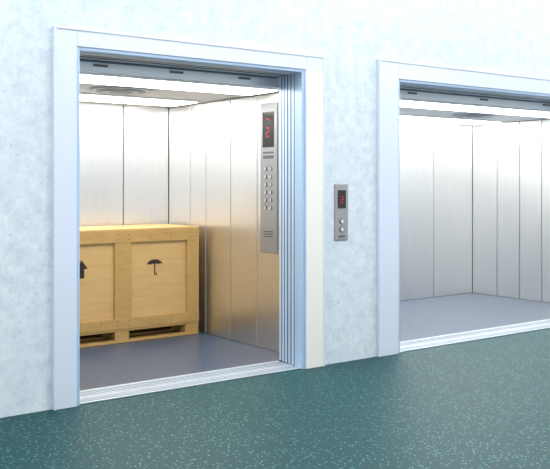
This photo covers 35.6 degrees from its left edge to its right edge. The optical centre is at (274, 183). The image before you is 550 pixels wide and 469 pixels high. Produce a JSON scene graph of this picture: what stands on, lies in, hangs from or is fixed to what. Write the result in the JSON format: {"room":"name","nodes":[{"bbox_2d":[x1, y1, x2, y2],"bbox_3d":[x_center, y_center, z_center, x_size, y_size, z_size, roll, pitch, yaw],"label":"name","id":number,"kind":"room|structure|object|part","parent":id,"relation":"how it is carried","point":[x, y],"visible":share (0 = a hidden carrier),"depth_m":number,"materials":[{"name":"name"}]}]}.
{"room":"elevator lobby","nodes":[
{"label":"elevator lobby","id":0,"kind":"room"},
{"bbox_2d":[0,0,549,417],"bbox_3d":[0.340,-0.330,6.266,14.000,3.300,0.050,0,0,-36],"label":"wall","id":1,"kind":"structure","parent":0,"point":[498,36],"depth_m":6.12,"materials":[{"name":"paint"}]},
{"bbox_2d":[334,184,347,239],"bbox_3d":[0.491,0.207,6.334,0.127,0.414,0.022,0,0,-36],"label":"panel","id":2,"kind":"object","parent":1,"relation":"attached to","point":[340,190],"visible":1,"depth_m":6.33,"materials":[{"name":"grey metal"}]},
{"bbox_2d":[0,328,549,468],"bbox_3d":[2.436,1.370,3.432,14.000,0.100,7.000,0,0,-36],"label":"floor","id":3,"kind":"structure","parent":0,"point":[483,403],"depth_m":4.78,"materials":[{"name":"stone"}]},
{"bbox_2d":[52,25,324,410],"bbox_3d":[-1.247,0.227,6.494,2.400,2.306,2.376,0,0,-36],"label":"elevator","id":4,"kind":"object","parent":3,"relation":"on","point":[146,129],"visible":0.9,"depth_m":6.33,"materials":[{"name":"silver metal"}]},
{"bbox_2d":[80,224,198,347],"bbox_3d":[-1.429,0.841,7.312,1.460,0.942,0.604,0,0,-36],"label":"wooden crate","id":5,"kind":"object","parent":4,"relation":"on","point":[142,276],"visible":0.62,"depth_m":7.18,"materials":[{"name":"brown wood"}]},
{"bbox_3d":[-0.586,1.346,5.737,1.722,0.068,0.300,0,0,-36],"label":"door sill","id":6,"kind":"part","parent":4,"relation":"part of","materials":[{"name":"silver metal"}]},
{"bbox_2d":[260,102,277,253],"bbox_3d":[-0.050,-0.047,6.774,0.022,1.185,0.219,0,0,-37],"label":"control panel","id":7,"kind":"object","parent":4,"relation":"attached to","point":[268,111],"depth_m":6.76,"materials":[{"name":"silver metal"}]},
{"bbox_2d":[377,59,549,356],"bbox_3d":[1.542,0.212,8.440,3.740,2.336,2.186,0,0,-36],"label":"elevator","id":8,"kind":"object","parent":3,"relation":"on","point":[463,155],"visible":0.6,"depth_m":9.64,"materials":[{"name":"silver metal"}]},
{"bbox_3d":[1.975,1.346,7.632,2.785,0.068,0.300,0,0,-36],"label":"door sill","id":9,"kind":"part","parent":8,"relation":"part of","materials":[{"name":"silver metal"}]}
]}

